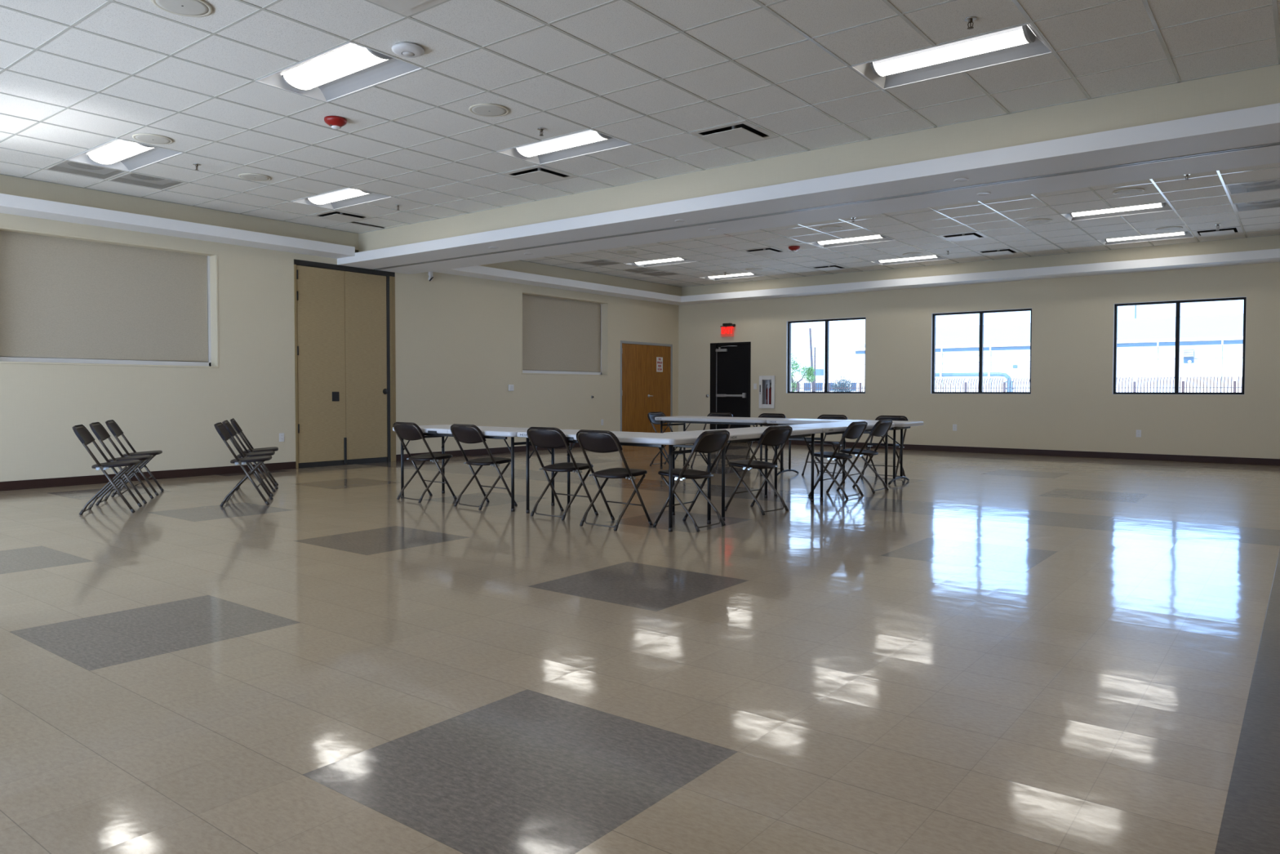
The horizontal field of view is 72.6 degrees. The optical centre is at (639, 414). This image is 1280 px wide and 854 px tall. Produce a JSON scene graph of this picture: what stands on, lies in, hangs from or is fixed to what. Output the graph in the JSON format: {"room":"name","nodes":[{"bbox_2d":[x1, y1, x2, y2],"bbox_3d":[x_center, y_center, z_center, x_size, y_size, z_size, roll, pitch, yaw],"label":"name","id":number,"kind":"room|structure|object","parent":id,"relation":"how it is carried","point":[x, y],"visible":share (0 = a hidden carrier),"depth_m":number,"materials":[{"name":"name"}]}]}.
{"room":"event hall","nodes":[
{"label":"event hall","id":0,"kind":"room"},
{"bbox_2d":[0,213,678,481],"bbox_3d":[-4.552,-1.293,12.984,0.220,4.100,17.470,1,2,38],"label":"wall","id":1,"kind":"structure","parent":0,"point":[458,338],"depth_m":12.06,"materials":[{"name":"paint"}]},
{"bbox_2d":[0,226,218,368],"bbox_3d":[-6.414,-1.341,10.554,0.212,1.507,2.514,1,2,38],"label":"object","id":2,"kind":"structure","parent":1,"relation":"in","point":[64,301],"depth_m":10.52,"materials":[{"name":"fabric"}]},
{"bbox_2d":[0,193,355,258],"bbox_3d":[-6.896,-2.274,9.373,0.450,0.130,8.490,1,2,38],"label":"soffit","id":3,"kind":"structure","parent":1,"relation":"attached to","point":[9,204],"depth_m":10.57,"materials":[{"name":"white paint"}]},
{"bbox_2d":[279,432,284,441],"bbox_3d":[-5.029,0.323,12.226,0.009,0.120,0.076,1,2,38],"label":"wall outlet","id":4,"kind":"object","parent":1,"relation":"attached to","point":[282,434],"visible":1,"depth_m":12.22,"materials":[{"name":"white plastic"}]},
{"bbox_2d":[0,442,580,491],"bbox_3d":[-4.394,0.705,13.053,0.016,0.102,17.250,1,2,38],"label":"baseboard","id":5,"kind":"structure","parent":1,"relation":"attached to","point":[92,479],"depth_m":11.16,"materials":[{"name":"rubber"}]},
{"bbox_2d":[293,258,395,468],"bbox_3d":[-4.451,-0.732,13.101,0.216,2.972,1.715,1,2,38],"label":"door","id":6,"kind":"structure","parent":1,"relation":"in","point":[345,361],"depth_m":13.00,"materials":[{"name":"wood"}]},
{"bbox_2d":[432,265,694,305],"bbox_3d":[-1.225,-2.465,16.710,0.450,0.130,7.460,1,2,38],"label":"soffit","id":7,"kind":"structure","parent":1,"relation":"attached to","point":[477,271],"depth_m":16.14,"materials":[{"name":"white paint"}]},
{"bbox_2d":[521,291,608,376],"bbox_3d":[-1.484,-1.518,16.932,0.212,1.509,2.479,1,2,38],"label":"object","id":8,"kind":"structure","parent":1,"relation":"in","point":[560,336],"depth_m":16.95,"materials":[{"name":"fabric"}]},
{"bbox_2d":[620,340,672,432],"bbox_3d":[0.096,-0.480,18.970,0.248,2.163,1.860,1,2,38],"label":"door","id":9,"kind":"structure","parent":1,"relation":"in","point":[644,390],"depth_m":18.83,"materials":[{"name":"wood"}]},
{"bbox_2d":[656,356,662,372],"bbox_3d":[0.435,-1.103,19.273,0.004,0.325,0.230,1,2,38],"label":"door sign","id":10,"kind":"object","parent":9,"relation":"attached to","point":[659,360],"visible":1,"depth_m":19.27,"materials":[{"name":"paper"}]},
{"bbox_2d":[337,102,1279,274],"bbox_3d":[1.913,-2.158,8.755,15.150,0.135,1.300,1,2,38],"label":"beam","id":11,"kind":"structure","parent":1,"relation":"attached to","point":[1259,125],"depth_m":8.09,"materials":[{"name":"white paint"}]},
{"bbox_2d":[373,142,1279,270],"bbox_3d":[1.909,-2.102,8.735,15.130,0.036,0.064,1,2,38],"label":"track","id":12,"kind":"object","parent":11,"relation":"attached to","point":[1277,143],"visible":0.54,"depth_m":8.27,"materials":[{"name":"metal"}]},
{"bbox_2d":[953,177,968,182],"bbox_3d":[2.819,-2.056,7.641,0.124,0.009,0.124,1,2,38],"label":"recessed light","id":13,"kind":"object","parent":11,"relation":"attached to","point":[959,180],"visible":1,"depth_m":7.64,"materials":[{"name":"white plastic"}]},
{"bbox_2d":[0,441,1279,853],"bbox_3d":[1.594,0.889,8.430,15.750,0.001,17.850,1,2,38],"label":"floor","id":14,"kind":"structure","parent":0,"point":[974,653],"depth_m":3.61,"materials":[{"name":"tile"}]},
{"bbox_2d":[72,424,142,515],"bbox_3d":[-4.900,0.495,8.022,0.494,0.804,0.456,-1,2,-22],"label":"folding chair","id":15,"kind":"object","parent":14,"relation":"on","point":[82,433],"visible":1,"depth_m":7.92,"materials":[{"name":"brown metal"}]},
{"bbox_2d":[88,422,154,505],"bbox_3d":[-5.145,0.478,8.654,0.494,0.804,0.456,-1,2,-21],"label":"folding chair","id":16,"kind":"object","parent":14,"relation":"on","point":[99,430],"visible":0.9,"depth_m":8.60,"materials":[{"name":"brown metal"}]},
{"bbox_2d":[105,419,164,497],"bbox_3d":[-5.402,0.460,9.319,0.494,0.804,0.456,-1,2,-22],"label":"folding chair","id":17,"kind":"object","parent":14,"relation":"on","point":[113,426],"visible":0.79,"depth_m":9.25,"materials":[{"name":"brown metal"}]},
{"bbox_2d":[213,422,273,506],"bbox_3d":[-3.905,0.481,8.593,0.494,0.804,0.456,0,2,-18],"label":"folding chair","id":18,"kind":"object","parent":14,"relation":"on","point":[220,427],"visible":1,"depth_m":8.46,"materials":[{"name":"brown metal"}]},
{"bbox_2d":[222,420,275,496],"bbox_3d":[-4.155,0.463,9.266,0.494,0.804,0.456,0,2,-20],"label":"folding chair","id":19,"kind":"object","parent":14,"relation":"on","point":[227,424],"visible":0.72,"depth_m":9.17,"materials":[{"name":"brown metal"}]},
{"bbox_2d":[230,417,278,490],"bbox_3d":[-4.389,0.445,9.926,0.494,0.804,0.456,-1,2,-22],"label":"folding chair","id":20,"kind":"object","parent":14,"relation":"on","point":[233,423],"visible":0.77,"depth_m":9.81,"materials":[{"name":"brown metal"}]},
{"bbox_2d":[393,422,457,502],"bbox_3d":[-2.207,0.475,8.907,0.456,0.804,0.494,1,2,42],"label":"folding chair","id":21,"kind":"object","parent":14,"relation":"on","point":[411,431],"visible":1,"depth_m":8.80,"materials":[{"name":"brown metal"}]},
{"bbox_2d":[392,424,554,511],"bbox_3d":[-1.655,0.505,8.737,1.800,0.742,0.702,1,2,38],"label":"folding table","id":22,"kind":"object","parent":14,"relation":"on","point":[437,430],"visible":0.47,"depth_m":8.45,"materials":[{"name":"plastic"}]},
{"bbox_2d":[450,423,517,510],"bbox_3d":[-1.514,0.490,8.397,0.456,0.804,0.494,1,2,42],"label":"folding chair","id":23,"kind":"object","parent":14,"relation":"on","point":[465,433],"visible":1,"depth_m":8.29,"materials":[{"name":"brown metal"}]},
{"bbox_2d":[526,426,598,519],"bbox_3d":[-0.697,0.508,7.753,0.456,0.804,0.494,1,2,39],"label":"folding chair","id":24,"kind":"object","parent":14,"relation":"on","point":[542,437],"visible":0.97,"depth_m":7.64,"materials":[{"name":"brown metal"}]},
{"bbox_2d":[516,429,711,531],"bbox_3d":[-0.221,0.537,7.616,1.800,0.742,0.702,1,2,39],"label":"folding table","id":25,"kind":"object","parent":14,"relation":"on","point":[659,440],"visible":0.75,"depth_m":7.13,"materials":[{"name":"plastic"}]},
{"bbox_2d":[576,429,653,530],"bbox_3d":[-0.219,0.524,7.195,0.456,0.804,0.494,1,2,41],"label":"folding chair","id":26,"kind":"object","parent":14,"relation":"on","point":[594,441],"visible":1,"depth_m":7.09,"materials":[{"name":"brown metal"}]},
{"bbox_2d":[647,411,689,466],"bbox_3d":[0.417,0.369,12.959,0.494,0.804,0.456,1,2,36],"label":"folding chair","id":27,"kind":"object","parent":14,"relation":"on","point":[651,415],"visible":0.48,"depth_m":13.00,"materials":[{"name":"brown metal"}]},
{"bbox_2d":[653,429,729,531],"bbox_3d":[0.432,0.526,7.163,0.494,0.804,0.456,1,2,38],"label":"folding chair","id":28,"kind":"object","parent":14,"relation":"on","point":[712,441],"visible":1,"depth_m":7.06,"materials":[{"name":"brown metal"}]},
{"bbox_2d":[690,412,733,468],"bbox_3d":[1.064,0.374,12.793,0.456,0.804,0.494,1,2,38],"label":"folding chair","id":29,"kind":"object","parent":14,"relation":"on","point":[711,414],"visible":0.32,"depth_m":12.89,"materials":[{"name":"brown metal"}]},
{"bbox_2d":[654,415,788,475],"bbox_3d":[1.127,0.415,12.197,1.800,0.742,0.741,1,2,38],"label":"folding table","id":30,"kind":"object","parent":14,"relation":"on","point":[682,420],"visible":0.8,"depth_m":11.99,"materials":[{"name":"plastic"}]},
{"bbox_2d":[663,426,822,520],"bbox_3d":[1.017,0.521,8.285,0.701,0.742,1.800,1,2,39],"label":"folding table","id":31,"kind":"object","parent":14,"relation":"on","point":[750,433],"visible":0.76,"depth_m":8.00,"materials":[{"name":"plastic"}]},
{"bbox_2d":[724,425,792,515],"bbox_3d":[1.104,0.502,8.082,0.494,0.804,0.456,2,2,43],"label":"folding chair","id":32,"kind":"object","parent":14,"relation":"on","point":[772,435],"visible":1,"depth_m":7.98,"materials":[{"name":"brown metal"}]},
{"bbox_2d":[742,413,786,472],"bbox_3d":[1.743,0.392,12.168,0.456,0.804,0.494,1,2,38],"label":"folding chair","id":33,"kind":"object","parent":14,"relation":"on","point":[763,415],"visible":0.32,"depth_m":12.28,"materials":[{"name":"brown metal"}]},
{"bbox_2d":[801,414,848,476],"bbox_3d":[2.458,0.410,11.540,0.456,0.804,0.494,1,2,38],"label":"folding chair","id":34,"kind":"object","parent":14,"relation":"on","point":[822,416],"visible":0.54,"depth_m":11.58,"materials":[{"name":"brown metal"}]},
{"bbox_2d":[773,422,894,499],"bbox_3d":[2.163,0.484,9.718,0.701,0.742,1.800,1,2,39],"label":"folding table","id":35,"kind":"object","parent":14,"relation":"on","point":[831,428],"visible":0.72,"depth_m":9.24,"materials":[{"name":"plastic"}]},
{"bbox_2d":[808,421,867,499],"bbox_3d":[2.106,0.472,9.231,0.494,0.804,0.456,1,2,38],"label":"folding chair","id":36,"kind":"object","parent":14,"relation":"on","point":[855,430],"visible":0.96,"depth_m":9.12,"materials":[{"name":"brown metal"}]},
{"bbox_2d":[766,417,924,484],"bbox_3d":[2.578,0.447,11.074,1.840,0.740,0.745,1,2,38],"label":"folding table","id":37,"kind":"object","parent":14,"relation":"on","point":[899,424],"visible":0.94,"depth_m":10.87,"materials":[{"name":"plastic"}]},
{"bbox_2d":[836,419,892,493],"bbox_3d":[2.523,0.458,9.755,0.494,0.804,0.456,1,2,38],"label":"folding chair","id":38,"kind":"object","parent":14,"relation":"on","point":[881,428],"visible":0.96,"depth_m":9.64,"materials":[{"name":"brown metal"}]},
{"bbox_2d":[860,415,908,480],"bbox_3d":[3.132,0.422,11.120,0.456,0.804,0.494,1,2,38],"label":"folding chair","id":39,"kind":"object","parent":14,"relation":"on","point":[880,417],"visible":0.54,"depth_m":11.16,"materials":[{"name":"brown metal"}]},
{"bbox_2d":[0,0,1279,287],"bbox_3d":[1.598,-2.555,8.351,14.662,0.026,16.790,1,2,38],"label":"ceiling","id":40,"kind":"structure","parent":0,"point":[77,77],"depth_m":6.91,"materials":[{"name":"tile"}]},
{"bbox_2d":[44,160,128,179],"bbox_3d":[-5.838,-2.749,9.184,0.588,0.352,0.588,1,2,38],"label":"ceiling vent","id":41,"kind":"object","parent":40,"relation":"in","point":[67,164],"visible":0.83,"depth_m":9.22,"materials":[{"name":"silver metal"}]},
{"bbox_2d":[65,138,182,171],"bbox_3d":[-5.115,-2.613,8.628,1.215,0.111,0.606,1,2,38],"label":"ceiling light","id":42,"kind":"object","parent":40,"relation":"attached to","point":[116,153],"visible":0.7,"depth_m":8.73,"materials":[{"name":"white"}]},
{"bbox_2d":[107,171,186,190],"bbox_3d":[-5.465,-2.761,9.666,0.588,0.352,0.588,1,2,38],"label":"ceiling vent","id":43,"kind":"object","parent":40,"relation":"in","point":[131,175],"visible":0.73,"depth_m":9.72,"materials":[{"name":"silver metal"}]},
{"bbox_2d":[132,133,173,144],"bbox_3d":[-4.490,-2.536,8.028,0.330,0.013,0.330,1,2,38],"label":"ceiling speaker","id":44,"kind":"object","parent":40,"relation":"attached to","point":[144,137],"visible":1,"depth_m":8.02,"materials":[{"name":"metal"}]},
{"bbox_2d":[151,0,213,17],"bbox_3d":[-2.749,-2.458,5.232,0.330,0.013,0.330,1,2,38],"label":"ceiling speaker","id":45,"kind":"object","parent":40,"relation":"attached to","point":[192,8],"visible":1,"depth_m":5.25,"materials":[{"name":"beige plastic"}]},
{"bbox_2d":[238,173,271,181],"bbox_3d":[-4.183,-2.574,9.462,0.330,0.013,0.330,1,2,38],"label":"ceiling speaker","id":46,"kind":"object","parent":40,"relation":"attached to","point":[251,176],"visible":1,"depth_m":9.43,"materials":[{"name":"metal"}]},
{"bbox_2d":[324,115,346,129],"bbox_3d":[-2.603,-2.481,7.446,0.186,0.086,0.186,1,2,38],"label":"fire alarm","id":47,"kind":"object","parent":40,"relation":"attached to","point":[335,122],"visible":1,"depth_m":7.39,"materials":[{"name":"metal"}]},
{"bbox_2d":[255,41,423,102],"bbox_3d":[-2.220,-2.549,6.393,1.215,0.111,0.606,1,2,38],"label":"ceiling light","id":48,"kind":"object","parent":40,"relation":"attached to","point":[348,68],"visible":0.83,"depth_m":6.45,"materials":[{"name":"white"}]},
{"bbox_2d":[291,187,391,209],"bbox_3d":[-3.624,-2.663,10.557,1.215,0.111,0.606,1,2,38],"label":"ceiling light","id":49,"kind":"object","parent":40,"relation":"attached to","point":[347,197],"visible":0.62,"depth_m":10.66,"materials":[{"name":"white"}]},
{"bbox_2d":[310,209,373,222],"bbox_3d":[-3.975,-2.684,11.598,0.590,0.146,0.590,1,2,38],"label":"ceiling vent","id":50,"kind":"object","parent":40,"relation":"in","point":[343,216],"visible":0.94,"depth_m":11.60,"materials":[{"name":"metal"}]},
{"bbox_2d":[368,0,445,16],"bbox_3d":[-1.387,-2.502,4.980,0.590,0.146,0.590,1,2,38],"label":"ceiling vent","id":51,"kind":"object","parent":40,"relation":"in","point":[406,7],"visible":1,"depth_m":5.20,"materials":[{"name":"metal"}]},
{"bbox_2d":[391,42,424,57],"bbox_3d":[-1.569,-2.459,5.892,0.216,0.044,0.216,1,2,38],"label":"smoke detector","id":52,"kind":"object","parent":40,"relation":"attached to","point":[410,50],"visible":1,"depth_m":5.84,"materials":[{"name":"white plastic"}]},
{"bbox_2d":[468,102,509,116],"bbox_3d":[-1.245,-2.509,7.193,0.330,0.013,0.330,1,2,38],"label":"ceiling speaker","id":53,"kind":"object","parent":40,"relation":"attached to","point":[486,109],"visible":1,"depth_m":7.17,"materials":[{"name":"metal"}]},
{"bbox_2d":[501,164,577,184],"bbox_3d":[-1.081,-2.620,9.363,0.590,0.146,0.590,1,2,38],"label":"ceiling vent","id":54,"kind":"object","parent":40,"relation":"in","point":[539,175],"visible":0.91,"depth_m":9.37,"materials":[{"name":"metal"}]},
{"bbox_2d":[497,128,632,164],"bbox_3d":[-0.730,-2.599,8.322,1.215,0.111,0.606,1,2,38],"label":"ceiling light","id":55,"kind":"object","parent":40,"relation":"attached to","point":[588,141],"visible":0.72,"depth_m":8.39,"materials":[{"name":"white"}]},
{"bbox_2d":[577,259,622,266],"bbox_3d":[-0.725,-2.921,15.800,0.588,0.352,0.588,1,2,38],"label":"ceiling vent","id":56,"kind":"object","parent":40,"relation":"in","point":[606,262],"visible":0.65,"depth_m":15.84,"materials":[{"name":"silver metal"}]},
{"bbox_2d":[617,250,636,253],"bbox_3d":[-0.218,-2.707,14.578,0.330,0.013,0.330,1,2,38],"label":"ceiling speaker","id":57,"kind":"object","parent":40,"relation":"attached to","point":[620,251],"visible":1,"depth_m":14.56,"materials":[{"name":"metal"}]},
{"bbox_2d":[0,64,1279,296],"bbox_3d":[1.599,-2.712,8.333,15.150,0.995,17.250,1,2,38],"label":"fascia","id":58,"kind":"object","parent":40,"relation":"attached to","point":[1260,86],"visible":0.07,"depth_m":9.61,"materials":[{"name":"paint"}]},
{"bbox_2d":[621,267,661,273],"bbox_3d":[0.021,-2.946,16.765,0.588,0.352,0.588,1,2,38],"label":"ceiling vent","id":59,"kind":"object","parent":40,"relation":"in","point":[642,269],"visible":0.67,"depth_m":16.80,"materials":[{"name":"silver metal"}]},
{"bbox_2d":[640,269,679,276],"bbox_3d":[0.393,-2.958,17.247,0.588,0.352,0.588,1,2,38],"label":"ceiling vent","id":60,"kind":"object","parent":40,"relation":"in","point":[659,272],"visible":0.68,"depth_m":17.27,"materials":[{"name":"silver metal"}]},
{"bbox_2d":[625,257,696,266],"bbox_3d":[0.371,-2.797,15.727,1.215,0.111,0.606,1,2,38],"label":"ceiling light","id":61,"kind":"object","parent":40,"relation":"attached to","point":[670,260],"visible":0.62,"depth_m":15.84,"materials":[{"name":"white"}]},
{"bbox_2d":[701,272,764,280],"bbox_3d":[1.862,-2.848,17.656,1.215,0.111,0.606,1,2,38],"label":"ceiling light","id":62,"kind":"object","parent":40,"relation":"attached to","point":[745,274],"visible":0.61,"depth_m":17.77,"materials":[{"name":"white"}]},
{"bbox_2d":[688,120,777,147],"bbox_3d":[0.849,-2.577,7.873,0.590,0.146,0.590,1,2,38],"label":"ceiling vent","id":63,"kind":"object","parent":40,"relation":"in","point":[742,131],"visible":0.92,"depth_m":7.88,"materials":[{"name":"metal"}]},
{"bbox_2d":[745,267,762,271],"bbox_3d":[2.178,-2.759,16.605,0.330,0.013,0.330,1,2,38],"label":"ceiling speaker","id":64,"kind":"object","parent":40,"relation":"attached to","point":[753,268],"visible":1,"depth_m":16.60,"materials":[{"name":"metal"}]},
{"bbox_2d":[741,246,786,255],"bbox_3d":[2.060,-2.752,14.423,0.590,0.146,0.590,1,2,38],"label":"ceiling vent","id":65,"kind":"object","parent":40,"relation":"in","point":[765,251],"visible":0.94,"depth_m":14.43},
{"bbox_2d":[788,245,799,252],"bbox_3d":[2.480,-2.651,13.997,0.186,0.086,0.186,1,2,38],"label":"fire alarm","id":66,"kind":"object","parent":40,"relation":"attached to","point":[793,248],"visible":1,"depth_m":13.94,"materials":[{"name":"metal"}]},
{"bbox_2d":[808,264,849,271],"bbox_3d":[3.551,-2.803,16.352,0.590,0.146,0.590,1,2,38],"label":"ceiling vent","id":67,"kind":"object","parent":40,"relation":"in","point":[833,267],"visible":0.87,"depth_m":16.35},
{"bbox_2d":[818,226,842,230],"bbox_3d":[2.711,-2.644,12.381,0.330,0.013,0.330,1,2,38],"label":"ceiling speaker","id":68,"kind":"object","parent":40,"relation":"attached to","point":[824,228],"visible":1,"depth_m":12.35,"materials":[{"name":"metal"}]},
{"bbox_2d":[806,234,894,248],"bbox_3d":[3.266,-2.733,13.491,1.215,0.111,0.606,1,2,38],"label":"ceiling light","id":69,"kind":"object","parent":40,"relation":"attached to","point":[879,237],"visible":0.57,"depth_m":13.58,"materials":[{"name":"white"}]},
{"bbox_2d":[870,254,948,265],"bbox_3d":[4.757,-2.783,15.420,1.215,0.111,0.606,1,2,38],"label":"ceiling light","id":70,"kind":"object","parent":40,"relation":"attached to","point":[927,258],"visible":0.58,"depth_m":15.52,"materials":[{"name":"white"}]},
{"bbox_2d":[902,252,923,256],"bbox_3d":[4.615,-2.705,14.730,0.330,0.013,0.330,1,2,38],"label":"ceiling speaker","id":71,"kind":"object","parent":40,"relation":"attached to","point":[912,254],"visible":1,"depth_m":14.69,"materials":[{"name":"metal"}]},
{"bbox_2d":[849,22,1053,89],"bbox_3d":[2.165,-2.535,6.087,1.215,0.111,0.606,1,2,38],"label":"ceiling light","id":72,"kind":"object","parent":40,"relation":"attached to","point":[1022,42],"visible":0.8,"depth_m":6.12,"materials":[{"name":"white"}]},
{"bbox_2d":[937,231,989,241],"bbox_3d":[4.845,-2.712,13.043,0.590,0.146,0.590,1,2,38],"label":"ceiling vent","id":73,"kind":"object","parent":40,"relation":"in","point":[971,235],"visible":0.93,"depth_m":13.03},
{"bbox_2d":[964,16,977,29],"bbox_3d":[2.059,-2.434,5.424,0.072,0.059,0.072,1,2,38],"label":"sprinkler","id":74,"kind":"object","parent":40,"relation":"attached to","point":[970,20],"visible":1,"depth_m":5.41,"materials":[{"name":"metal"}]},
{"bbox_2d":[975,248,1021,256],"bbox_3d":[5.963,-2.749,14.489,0.590,0.146,0.590,1,2,38],"label":"ceiling vent","id":75,"kind":"object","parent":40,"relation":"in","point":[1006,251],"visible":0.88,"depth_m":14.48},
{"bbox_2d":[1026,218,1052,223],"bbox_3d":[5.434,-2.626,11.853,0.330,0.013,0.330,1,2,38],"label":"ceiling speaker","id":76,"kind":"object","parent":40,"relation":"attached to","point":[1036,220],"visible":1,"depth_m":11.82,"materials":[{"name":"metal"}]},
{"bbox_2d":[1060,201,1173,221],"bbox_3d":[6.160,-2.669,11.256,1.215,0.111,0.606,1,2,38],"label":"ceiling light","id":77,"kind":"object","parent":40,"relation":"attached to","point":[1161,206],"visible":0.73,"depth_m":11.33,"materials":[{"name":"white"}]},
{"bbox_2d":[1111,187,1144,195],"bbox_3d":[5.658,-2.578,10.090,0.330,0.013,0.330,1,2,38],"label":"ceiling speaker","id":78,"kind":"object","parent":40,"relation":"attached to","point":[1132,190],"visible":1,"depth_m":10.06,"materials":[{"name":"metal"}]},
{"bbox_2d":[1097,231,1194,244],"bbox_3d":[7.651,-2.719,13.185,1.215,0.111,0.606,1,2,38],"label":"ceiling light","id":79,"kind":"object","parent":40,"relation":"attached to","point":[1187,233],"visible":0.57,"depth_m":13.26,"materials":[{"name":"white"}]},
{"bbox_2d":[1155,226,1182,231],"bbox_3d":[7.531,-2.638,12.394,0.330,0.013,0.330,1,2,38],"label":"ceiling speaker","id":80,"kind":"object","parent":40,"relation":"attached to","point":[1172,228],"visible":1,"depth_m":12.37,"materials":[{"name":"metal"}]},
{"bbox_2d":[1191,226,1243,236],"bbox_3d":[8.375,-2.696,12.626,0.590,0.146,0.590,1,2,38],"label":"ceiling vent","id":81,"kind":"object","parent":40,"relation":"in","point":[1231,230],"visible":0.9,"depth_m":12.66,"materials":[{"name":"metal"}]},
{"bbox_2d":[1225,178,1279,195],"bbox_3d":[6.994,-2.749,9.839,0.588,0.352,0.588,1,2,38],"label":"ceiling vent","id":82,"kind":"object","parent":40,"relation":"in","point":[1272,182],"visible":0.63,"depth_m":9.93,"materials":[{"name":"silver metal"}]},
{"bbox_2d":[1233,184,1279,211],"bbox_3d":[7.739,-2.774,10.804,0.588,0.352,0.588,1,2,38],"label":"ceiling vent","id":83,"kind":"object","parent":40,"relation":"in","point":[1277,202],"visible":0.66,"depth_m":10.84,"materials":[{"name":"silver metal"}]},
{"bbox_2d":[678,262,1279,458],"bbox_3d":[6.937,-1.340,15.285,15.590,4.100,0.220,1,2,38],"label":"wall","id":84,"kind":"structure","parent":0,"point":[1071,405],"depth_m":15.14,"materials":[{"name":"paint"}]},
{"bbox_2d":[720,323,735,337],"bbox_3d":[1.910,-1.835,18.942,0.365,0.290,0.120,1,2,38],"label":"exit sign","id":85,"kind":"object","parent":84,"relation":"attached to","point":[731,326],"visible":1,"depth_m":18.92,"materials":[{"name":"red plastic"}]},
{"bbox_2d":[710,341,751,442],"bbox_3d":[2.007,-0.484,19.067,1.035,2.172,0.260,1,2,38],"label":"door","id":86,"kind":"structure","parent":84,"relation":"in","point":[731,362],"depth_m":19.01,"materials":[{"name":"metal"}]},
{"bbox_2d":[759,375,774,408],"bbox_3d":[2.727,-0.474,18.481,0.370,0.690,0.197,1,2,38],"label":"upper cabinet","id":87,"kind":"object","parent":84,"relation":"attached to","point":[763,380],"visible":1,"depth_m":18.48,"materials":[{"name":"white metal"}]},
{"bbox_2d":[765,380,771,404],"bbox_3d":[2.744,-0.440,18.490,0.108,0.570,0.117,0,2,-20],"label":"fire extinguisher","id":88,"kind":"object","parent":87,"relation":"in","point":[768,391],"visible":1,"depth_m":18.44,"materials":[{"name":"red metal"}]},
{"bbox_2d":[786,316,866,393],"bbox_3d":[3.779,-1.176,17.671,1.740,1.505,0.134,1,2,38],"label":"window","id":89,"kind":"structure","parent":84,"relation":"in","point":[827,321],"depth_m":17.70,"materials":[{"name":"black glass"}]},
{"bbox_2d":[680,248,1279,303],"bbox_3d":[6.881,-2.402,14.813,14.700,0.130,0.550,1,2,38],"label":"soffit","id":90,"kind":"structure","parent":84,"relation":"attached to","point":[1268,255],"depth_m":14.95,"materials":[{"name":"white paint"}]},
{"bbox_2d":[930,307,1031,394],"bbox_3d":[6.186,-1.122,15.811,1.765,1.505,0.134,1,2,38],"label":"window","id":91,"kind":"structure","parent":84,"relation":"in","point":[981,313],"depth_m":15.82,"materials":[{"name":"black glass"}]},
{"bbox_2d":[750,440,1279,466],"bbox_3d":[6.862,0.661,15.245,15.150,0.102,0.016,1,2,38],"label":"baseboard","id":92,"kind":"structure","parent":84,"relation":"attached to","point":[1262,461],"depth_m":14.79,"materials":[{"name":"rubber"}]},
{"bbox_2d":[1112,296,1246,395],"bbox_3d":[8.603,-1.069,13.945,1.807,1.505,0.134,1,2,38],"label":"window","id":93,"kind":"structure","parent":84,"relation":"in","point":[1177,302],"depth_m":13.94,"materials":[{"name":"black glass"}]},
{"label":"outside","id":94,"kind":"structure","parent":0,"visible":0},
{"label":"ground","id":95,"kind":"structure","parent":94,"visible":0},
{"bbox_2d":[791,352,815,391],"bbox_3d":[14.053,-3.093,77.575,3.465,4.976,1.566,1,2,38],"label":"leafy tree","id":96,"kind":"object","parent":95,"relation":"on","point":[810,371],"visible":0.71,"depth_m":77.28,"materials":[{"name":"green plant"}]},
{"bbox_2d":[808,328,813,391],"bbox_3d":[16.243,-4.432,82.140,0.664,7.413,0.270,1,2,38],"label":"utility pole","id":97,"kind":"object","parent":95,"relation":"on","point":[810,329],"visible":0.5,"depth_m":82.08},
{"bbox_2d":[792,347,1022,355],"bbox_3d":[18.569,-5.895,82.453,48.403,1.412,3.022,1,2,38],"label":"trim stripe","id":98,"kind":"object","parent":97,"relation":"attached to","point":[793,348],"visible":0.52,"depth_m":74.37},
{"bbox_2d":[813,346,815,391],"bbox_3d":[17.106,-3.697,85.285,0.172,5.760,0.180,1,2,38],"label":"utility pole","id":99,"kind":"object","parent":95,"relation":"on","point":[815,347],"visible":0.5,"depth_m":85.20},
{"bbox_2d":[791,368,856,391],"bbox_3d":[28.459,-4.039,121.820,13.000,4.500,8.300,1,2,38],"label":"building","id":100,"kind":"structure","parent":95,"relation":"on","point":[819,372],"depth_m":119.60,"materials":[{"name":"white metal"}]},
{"bbox_2d":[831,376,853,391],"bbox_3d":[19.846,-2.294,85.747,2.280,2.938,1.364,1,2,38],"label":"bush","id":101,"kind":"object","parent":95,"relation":"on","point":[849,384],"visible":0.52,"depth_m":85.54,"materials":[{"name":"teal plant"}]},
{"bbox_2d":[791,376,1242,392],"bbox_3d":[22.546,-1.012,50.972,38.455,2.259,0.374,1,2,38],"label":"picket fence","id":102,"kind":"object","parent":95,"relation":"on","point":[965,384],"visible":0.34,"depth_m":51.16,"materials":[{"name":"metal"}]},
{"bbox_2d":[852,313,1243,392],"bbox_3d":[58.108,-4.951,81.152,67.800,8.600,30.750,1,2,38],"label":"warehouse","id":103,"kind":"structure","parent":95,"relation":"on","point":[1147,348],"depth_m":77.03,"materials":[{"name":"white metal"}]},
{"bbox_2d":[935,371,1013,391],"bbox_3d":[29.853,-2.413,83.911,11.600,3.300,0.640,1,2,38],"label":"duct","id":104,"kind":"object","parent":103,"relation":"attached to","point":[989,374],"visible":0.65,"depth_m":82.10,"materials":[{"name":"blue metal"}]},
{"bbox_2d":[1182,349,1195,363],"bbox_3d":[45.260,-4.776,71.802,0.760,1.100,0.660,1,2,38],"label":"exhaust hood","id":105,"kind":"object","parent":103,"relation":"attached to","point":[1188,356],"visible":1,"depth_m":71.69,"materials":[{"name":"blue metal"}]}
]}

